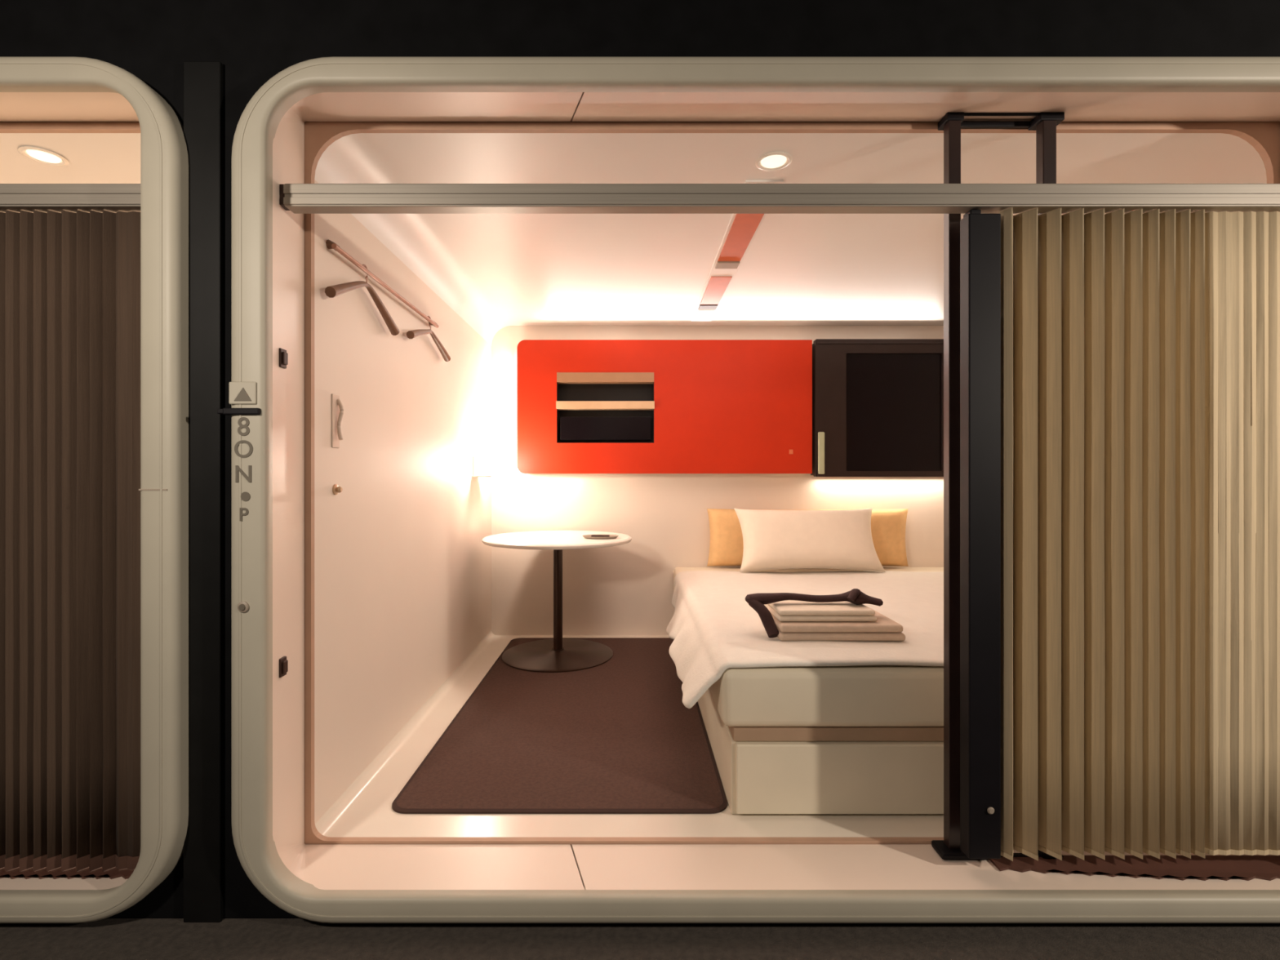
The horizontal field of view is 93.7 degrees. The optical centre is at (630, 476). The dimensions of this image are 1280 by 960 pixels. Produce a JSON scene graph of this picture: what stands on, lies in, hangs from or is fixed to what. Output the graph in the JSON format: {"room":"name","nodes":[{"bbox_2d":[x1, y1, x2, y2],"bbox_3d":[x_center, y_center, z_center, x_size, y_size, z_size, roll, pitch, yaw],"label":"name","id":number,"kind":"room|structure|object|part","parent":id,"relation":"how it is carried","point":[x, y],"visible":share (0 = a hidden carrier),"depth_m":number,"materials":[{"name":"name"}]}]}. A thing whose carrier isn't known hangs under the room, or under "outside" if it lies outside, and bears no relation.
{"room":"capsule hotel","nodes":[
{"label":"capsule hotel","id":0,"kind":"room"},
{"bbox_2d":[0,133,140,183],"bbox_3d":[-2.513,-0.915,2.757,2.735,0.160,2.146,0,0,0],"label":"ceiling","id":1,"kind":"structure","parent":0,"point":[92,157],"depth_m":1.81,"materials":[{"name":"beige laminate"}]},
{"bbox_2d":[17,146,69,165],"bbox_3d":[-1.760,-0.962,1.800,0.110,0.008,0.110,0,0,0],"label":"recessed light","id":2,"kind":"object","parent":1,"relation":"in","point":[42,155],"visible":1,"depth_m":1.79,"materials":[{"name":"white glass"}]},
{"bbox_3d":[-1.760,-0.962,1.800,0.076,0.007,0.076,0,0,0],"label":"bulb glass","id":3,"kind":"part","parent":2,"relation":"part of","materials":[{"name":"white glass"}]},
{"bbox_2d":[314,179,491,823],"bbox_3d":[-0.902,0.071,2.757,0.030,1.812,2.146,0,0,0],"label":"wall","id":4,"kind":"structure","parent":0,"point":[402,563],"depth_m":2.20,"materials":[{"name":"beige laminate"}]},
{"bbox_2d":[331,393,343,448],"bbox_3d":[-0.874,-0.167,1.800,0.029,0.160,0.044,0,0,0],"label":"wall hook","id":5,"kind":"object","parent":4,"relation":"attached to","point":[337,408],"visible":1,"depth_m":1.80,"materials":[{"name":"beige plastic"}]},
{"bbox_3d":[-0.885,-0.167,1.800,0.004,0.160,0.044,0,0,0],"label":"plate","id":6,"kind":"part","parent":5,"relation":"part of","materials":[{"name":"beige plastic"}]},
{"bbox_2d":[332,484,342,494],"bbox_3d":[-0.877,0.038,1.800,0.020,0.032,0.032,0,0,0],"label":"handle","id":7,"kind":"object","parent":4,"relation":"attached to","point":[335,489],"visible":1,"depth_m":1.79,"materials":[{"name":"metal"}]},
{"bbox_2d":[325,239,439,328],"bbox_3d":[-0.871,-0.679,2.205,0.038,0.032,0.930,0,0,0],"label":"rail","id":8,"kind":"object","parent":4,"relation":"attached to","point":[330,245],"visible":0.97,"depth_m":2.01,"materials":[{"name":"brown metal"}]},
{"bbox_2d":[324,263,399,335],"bbox_3d":[-0.853,-0.599,1.940,0.032,0.176,0.483,0,0,0],"label":"hanger","id":9,"kind":"object","parent":8,"relation":"hanging from","point":[331,291],"visible":0.98,"depth_m":1.95,"materials":[{"name":"brown wood"}]},
{"bbox_2d":[406,315,450,361],"bbox_3d":[-0.853,-0.611,2.560,0.032,0.151,0.480,0,0,0],"label":"hanger","id":10,"kind":"object","parent":8,"relation":"hanging from","point":[415,333],"visible":0.98,"depth_m":2.58,"materials":[{"name":"orange metal"}]},
{"bbox_2d":[471,456,497,477],"bbox_3d":[-0.832,-0.055,3.420,0.110,0.120,0.140,0,0,0],"label":"wall lamp","id":11,"kind":"object","parent":4,"relation":"attached to","point":[482,465],"visible":1,"depth_m":3.39,"materials":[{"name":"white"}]},
{"bbox_3d":[-0.882,-0.055,3.420,0.010,0.120,0.100,0,0,0],"label":"plate","id":12,"kind":"part","parent":11,"relation":"part of","materials":[{"name":"white laminate"}]},
{"bbox_2d":[471,475,497,476],"bbox_3d":[-0.832,-0.003,3.420,0.110,0.008,0.140,0,0,0],"label":"tray","id":13,"kind":"object","parent":11,"relation":"on","point":[472,476],"depth_m":3.35,"materials":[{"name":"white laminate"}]},
{"bbox_3d":[-0.832,-0.064,3.420,0.084,0.087,0.084,0,0,0],"label":"lamp glass","id":14,"kind":"part","parent":11,"relation":"part of","materials":[{"name":"white glass"}]},
{"bbox_2d":[304,120,1279,851],"bbox_3d":[0.681,0.000,1.675,3.237,2.080,0.018,0,0,0],"label":"trim","id":15,"kind":"structure","parent":4,"relation":"attached to","point":[1264,136],"depth_m":1.67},
{"bbox_2d":[315,630,943,837],"bbox_3d":[0.681,1.010,2.757,3.197,0.065,2.146,0,0,0],"label":"floor","id":16,"kind":"structure","parent":0,"point":[364,810],"depth_m":1.77,"materials":[{"name":"white plastic"}]},
{"bbox_2d":[391,637,727,813],"bbox_3d":[-0.217,1.007,2.772,1.035,0.010,1.945,0,0,0],"label":"carpet","id":17,"kind":"object","parent":16,"relation":"on","point":[617,735],"visible":0.84,"depth_m":2.24,"materials":[{"name":"brown carpet"}]},
{"bbox_2d":[482,530,631,672],"bbox_3d":[-0.408,0.670,3.380,0.832,0.665,0.832,0,0,0],"label":"pedestal table","id":18,"kind":"object","parent":17,"relation":"on","point":[558,654],"visible":0.98,"depth_m":3.32,"materials":[{"name":"white laminate"}]},
{"bbox_2d":[582,534,618,539],"bbox_3d":[-0.165,0.329,3.300,0.200,0.017,0.140,0,0,0],"label":"tray","id":19,"kind":"object","parent":18,"relation":"on","point":[586,536],"visible":1,"depth_m":3.28,"materials":[{"name":"grey plastic"}]},
{"bbox_2d":[673,567,943,813],"bbox_3d":[1.254,0.792,2.800,1.963,0.440,2.051,0,0,0],"label":"bed","id":20,"kind":"object","parent":16,"relation":"on","point":[856,739],"visible":0.34,"depth_m":1.77,"materials":[{"name":"fabric"}]},
{"bbox_2d":[706,508,743,566],"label":"cushion","id":21,"kind":"object","parent":20,"relation":"on","point":[726,544],"depth_m":3.72,"materials":[{"name":"fabric"}]},
{"bbox_2d":[666,570,943,708],"bbox_3d":[1.187,0.642,2.639,2.064,0.196,1.719,0,0,0],"label":"duvet","id":22,"kind":"object","parent":20,"relation":"on","point":[713,627],"visible":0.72,"depth_m":2.31,"materials":[{"name":"white fabric"}]},
{"bbox_2d":[733,508,885,572],"bbox_3d":[1.035,0.365,3.500,0.831,0.353,0.264,0,0,0],"label":"pillow","id":23,"kind":"object","parent":22,"relation":"on","point":[773,540],"visible":1,"depth_m":3.42,"materials":[{"name":"white fabric"}]},
{"bbox_2d":[770,608,905,640],"bbox_3d":[0.705,0.519,2.123,0.420,0.055,0.275,0,0,0],"label":"robe","id":24,"kind":"object","parent":22,"relation":"on","point":[884,628],"visible":0.49,"depth_m":1.99,"materials":[{"name":"beige fabric"}]},
{"bbox_2d":[745,588,883,637],"bbox_3d":[0.643,0.467,2.104,0.470,0.151,0.144,0,0,-11],"label":"hanger","id":25,"kind":"object","parent":24,"relation":"on","point":[757,602],"depth_m":2.09,"materials":[{"name":"black plastic"}]},
{"bbox_2d":[764,600,877,621],"bbox_3d":[0.667,0.470,2.145,0.335,0.039,0.250,0,0,0],"label":"folded towel","id":26,"kind":"object","parent":24,"relation":"on","point":[788,610],"visible":0.7,"depth_m":2.03,"materials":[{"name":"beige fabric"}]},
{"bbox_3d":[1.254,0.661,2.800,1.963,0.178,2.051,0,0,0],"label":"mattress","id":27,"kind":"part","parent":20,"relation":"part of","materials":[{"name":"fabric"}]},
{"bbox_3d":[0.777,0.897,1.786,0.926,0.206,0.022,0,0,0],"label":"drawer","id":28,"kind":"part","parent":20,"relation":"part of","materials":[{"name":"laminate"}]},
{"bbox_2d":[871,508,908,566],"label":"cushion","id":29,"kind":"object","parent":20,"relation":"on","point":[887,532],"depth_m":3.72,"materials":[{"name":"fabric"}]},
{"bbox_2d":[0,0,1279,918],"bbox_3d":[-0.650,-0.312,1.515,7.300,2.835,0.030,0,0,0],"label":"wall","id":30,"kind":"structure","parent":0,"point":[254,41],"depth_m":1.50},
{"bbox_2d":[0,92,138,889],"bbox_3d":[-2.512,0.017,1.558,2.730,2.026,0.212,0,0,0],"label":"panelling","id":31,"kind":"object","parent":30,"relation":"attached to","point":[14,106],"visible":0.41,"depth_m":1.54,"materials":[{"name":"white plastic"}]},
{"bbox_3d":[-1.829,1.007,1.558,1.362,0.045,0.212,0,0,0],"label":"panel","id":32,"kind":"part","parent":31,"relation":"part of","materials":[{"name":"white plastic"}]},
{"bbox_2d":[0,866,134,879],"bbox_3d":[-2.495,1.016,1.562,2.610,0.006,0.086,0,0,0],"label":"floor track","id":33,"kind":"object","parent":31,"relation":"attached to","point":[113,873],"visible":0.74,"depth_m":1.53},
{"bbox_3d":[-1.829,-0.958,1.558,1.362,0.076,0.212,0,0,0],"label":"panel","id":34,"kind":"part","parent":31,"relation":"part of","materials":[{"name":"white plastic"}]},
{"bbox_2d":[0,183,140,213],"bbox_3d":[-2.514,-0.715,1.541,2.673,0.059,0.050,0,0,0],"label":"rail","id":35,"kind":"object","parent":31,"relation":"attached to","point":[112,197],"visible":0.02,"depth_m":1.52,"materials":[{"name":"silver metal"}]},
{"bbox_2d":[0,209,140,871],"bbox_3d":[-2.510,0.164,1.548,2.661,1.695,0.025,0,0,0],"label":"pleated curtain","id":36,"kind":"object","parent":35,"relation":"hanging from","point":[70,282],"visible":0.76,"depth_m":1.55,"materials":[{"name":"brown fabric"}]},
{"bbox_2d":[0,56,188,923],"bbox_3d":[-2.512,0.032,1.469,2.836,2.102,0.062,0,0,0],"label":"frame","id":37,"kind":"object","parent":30,"relation":"attached to","point":[164,160],"visible":1,"depth_m":1.44,"materials":[{"name":"grey plastic"}]},
{"bbox_2d":[183,61,223,922],"bbox_3d":[-1.062,0.037,1.492,0.092,2.135,0.015,0,0,0],"label":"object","id":38,"kind":"object","parent":30,"relation":"attached to","point":[203,81],"visible":0.99,"depth_m":1.49,"materials":[{"name":"black metal"}]},
{"bbox_2d":[217,408,261,415],"bbox_3d":[-0.938,-0.157,1.451,0.100,0.016,0.038,0,0,0],"label":"clip","id":39,"kind":"object","parent":30,"relation":"attached to","point":[228,411],"visible":0.97,"depth_m":1.43,"materials":[{"name":"black plastic"}]},
{"bbox_2d":[228,382,256,520],"bbox_3d":[-0.930,-0.061,1.438,0.066,0.334,0.006,0,0,0],"label":"number sign","id":40,"kind":"object","parent":30,"relation":"attached to","point":[239,393],"visible":1,"depth_m":1.44,"materials":[{"name":"grey plastic"}]},
{"bbox_3d":[-0.930,-0.201,1.438,0.066,0.054,0.005,0,0,0],"label":"plate","id":41,"kind":"part","parent":40,"relation":"part of","materials":[{"name":"white plastic"}]},
{"bbox_2d":[237,601,248,612],"bbox_3d":[-0.928,0.312,1.435,0.026,0.026,0.009,0,0,0],"label":"button","id":42,"kind":"object","parent":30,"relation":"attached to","point":[242,606],"visible":1,"depth_m":1.43,"materials":[{"name":"grey plastic"}]},
{"bbox_2d":[231,56,1279,923],"bbox_3d":[0.450,0.032,1.469,2.836,2.102,0.062,0,0,0],"label":"frame","id":43,"kind":"object","parent":30,"relation":"attached to","point":[255,849],"visible":1,"depth_m":1.44,"materials":[{"name":"white plastic"}]},
{"bbox_2d":[272,92,1279,889],"bbox_3d":[0.450,0.017,1.558,2.730,2.026,0.212,0,0,0],"label":"panelling","id":44,"kind":"object","parent":30,"relation":"attached to","point":[323,866],"visible":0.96,"depth_m":1.57,"materials":[{"name":"white plastic"}]},
{"bbox_2d":[279,347,288,368],"bbox_3d":[-0.888,-0.303,1.535,0.014,0.048,0.028,0,0,0],"label":"latch","id":45,"kind":"object","parent":44,"relation":"attached to","point":[283,355],"depth_m":1.53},
{"bbox_2d":[279,656,288,677],"bbox_3d":[-0.888,0.487,1.535,0.014,0.048,0.028,0,0,0],"label":"latch","id":46,"kind":"object","parent":44,"relation":"attached to","point":[283,662],"depth_m":1.53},
{"bbox_3d":[-0.898,0.017,1.554,0.044,2.024,0.222,0,0,-14],"label":"panel","id":47,"kind":"part","parent":44,"relation":"part of","materials":[{"name":"white plastic"}]},
{"bbox_3d":[-0.509,-0.958,1.558,0.809,0.076,0.212,0,0,0],"label":"panel","id":48,"kind":"part","parent":44,"relation":"part of","materials":[{"name":"white plastic"}]},
{"bbox_3d":[-0.509,1.007,1.558,0.809,0.045,0.212,0,0,0],"label":"panel","id":49,"kind":"part","parent":44,"relation":"part of","materials":[{"name":"white plastic"}]},
{"bbox_2d":[279,183,1279,213],"bbox_3d":[0.452,-0.715,1.541,2.697,0.059,0.050,0,0,0],"label":"rail","id":50,"kind":"object","parent":44,"relation":"attached to","point":[298,198],"visible":1,"depth_m":1.52,"materials":[{"name":"silver metal"}]},
{"bbox_2d":[999,207,1279,861],"bbox_3d":[1.374,0.145,1.548,0.843,1.659,0.057,0,0,0],"label":"pleated curtain","id":51,"kind":"object","parent":50,"relation":"hanging from","point":[1140,351],"visible":1,"depth_m":1.55,"materials":[{"name":"fabric"}]},
{"bbox_2d":[960,209,1000,858],"bbox_3d":[0.904,0.145,1.546,0.082,1.659,0.051,0,0,0],"label":"post","id":52,"kind":"object","parent":51,"relation":"attached to","point":[980,233],"visible":1,"depth_m":1.53,"materials":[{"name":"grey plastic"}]},
{"bbox_3d":[0.826,-0.958,1.558,1.976,0.076,0.212,0,0,0],"label":"panel","id":53,"kind":"part","parent":44,"relation":"part of","materials":[{"name":"white plastic"}]},
{"bbox_3d":[0.826,1.007,1.558,1.976,0.045,0.212,0,0,0],"label":"panel","id":54,"kind":"part","parent":44,"relation":"part of","materials":[{"name":"white plastic"}]},
{"bbox_2d":[988,855,1279,880],"bbox_3d":[1.373,1.016,1.559,0.835,0.006,0.092,0,0,0],"label":"floor track","id":55,"kind":"object","parent":44,"relation":"attached to","point":[1226,868],"visible":0.98,"depth_m":1.56,"materials":[{"name":"brown fabric"}]},
{"bbox_2d":[0,918,1279,959],"bbox_3d":[-0.650,1.127,0.465,7.300,0.045,2.130,0,0,0],"label":"floor","id":56,"kind":"structure","parent":0,"point":[105,939],"depth_m":1.42,"materials":[{"name":"carpet"}]},
{"bbox_2d":[491,325,943,635],"bbox_3d":[0.681,0.025,3.845,3.197,2.050,0.030,0,0,0],"label":"wall","id":57,"kind":"structure","parent":0,"point":[627,588],"depth_m":3.83,"materials":[{"name":"beige laminate"}]},
{"bbox_2d":[516,339,812,473],"bbox_3d":[0.212,-0.434,3.763,1.825,0.828,0.133,0,0,0],"label":"upper cabinet","id":58,"kind":"object","parent":57,"relation":"attached to","point":[584,406],"visible":1,"depth_m":3.71,"materials":[{"name":"paint"}]},
{"bbox_2d":[810,338,943,476],"bbox_3d":[1.611,-0.424,3.760,0.940,0.849,0.137,0,0,0],"label":"television","id":59,"kind":"object","parent":57,"relation":"attached to","point":[877,404],"visible":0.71,"depth_m":3.71,"materials":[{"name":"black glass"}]},
{"bbox_2d":[817,431,825,476],"bbox_3d":[1.173,-0.138,3.687,0.048,0.275,0.018,0,0,0],"label":"remote control","id":60,"kind":"object","parent":59,"relation":"hanging from","point":[820,473],"visible":1,"depth_m":3.68,"materials":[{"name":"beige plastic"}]},
{"bbox_2d":[314,133,1266,345],"bbox_3d":[0.681,-0.915,2.757,3.197,0.160,2.146,0,0,0],"label":"ceiling","id":61,"kind":"structure","parent":0,"point":[496,272],"depth_m":2.30,"materials":[{"name":"beige laminate"}]},
{"bbox_2d":[691,180,783,321],"bbox_3d":[0.437,-0.958,2.825,0.124,0.016,1.750,0,0,0],"label":"ceiling strip","id":62,"kind":"object","parent":61,"relation":"attached to","point":[742,229],"visible":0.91,"depth_m":2.63,"materials":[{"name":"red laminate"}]},
{"bbox_2d":[755,151,791,171],"bbox_3d":[0.437,-0.962,1.830,0.110,0.008,0.110,0,0,0],"label":"recessed light","id":63,"kind":"object","parent":61,"relation":"in","point":[772,161],"visible":1,"depth_m":1.82,"materials":[{"name":"white glass"}]},
{"bbox_3d":[0.437,-0.962,1.830,0.076,0.007,0.076,0,0,0],"label":"bulb glass","id":64,"kind":"part","parent":63,"relation":"part of","materials":[{"name":"white glass"}]},
{"bbox_2d":[931,111,1064,860],"bbox_3d":[0.997,0.019,1.625,0.337,1.999,0.070,0,0,0],"label":"post","id":65,"kind":"object","parent":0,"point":[1045,123],"depth_m":1.61,"materials":[{"name":"black metal"}]},
{"bbox_3d":[0.873,0.018,1.627,0.032,1.980,0.030,0,0,0],"label":"post","id":66,"kind":"part","parent":65,"relation":"part of","materials":[{"name":"black metal"}]},
{"bbox_3d":[1.000,-0.973,1.655,0.300,0.015,0.010,0,0,0],"label":"rail","id":67,"kind":"part","parent":65,"relation":"part of","materials":[{"name":"black metal"}]},
{"bbox_3d":[1.005,-0.976,1.615,0.310,0.008,0.006,0,0,0],"label":"rail","id":68,"kind":"part","parent":65,"relation":"part of","materials":[{"name":"black metal"}]},
{"bbox_3d":[1.028,1.014,1.605,0.255,0.008,0.014,0,0,0],"label":"rail","id":69,"kind":"part","parent":65,"relation":"part of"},
{"bbox_3d":[1.128,0.018,1.627,0.036,1.980,0.030,0,0,0],"label":"post","id":70,"kind":"part","parent":65,"relation":"part of","materials":[{"name":"black metal"}]},
{"bbox_3d":[-3.865,0.071,2.757,0.030,1.812,2.146,0,0,0],"label":"wall","id":71,"kind":"structure","parent":0,"visible":0},
{"bbox_2d":[0,121,140,133],"bbox_3d":[-2.513,0.000,1.675,2.775,2.080,0.018,0,0,0],"label":"trim","id":72,"kind":"structure","parent":71,"relation":"attached to","point":[5,126],"depth_m":1.67,"materials":[{"name":"white plastic"}]}
]}

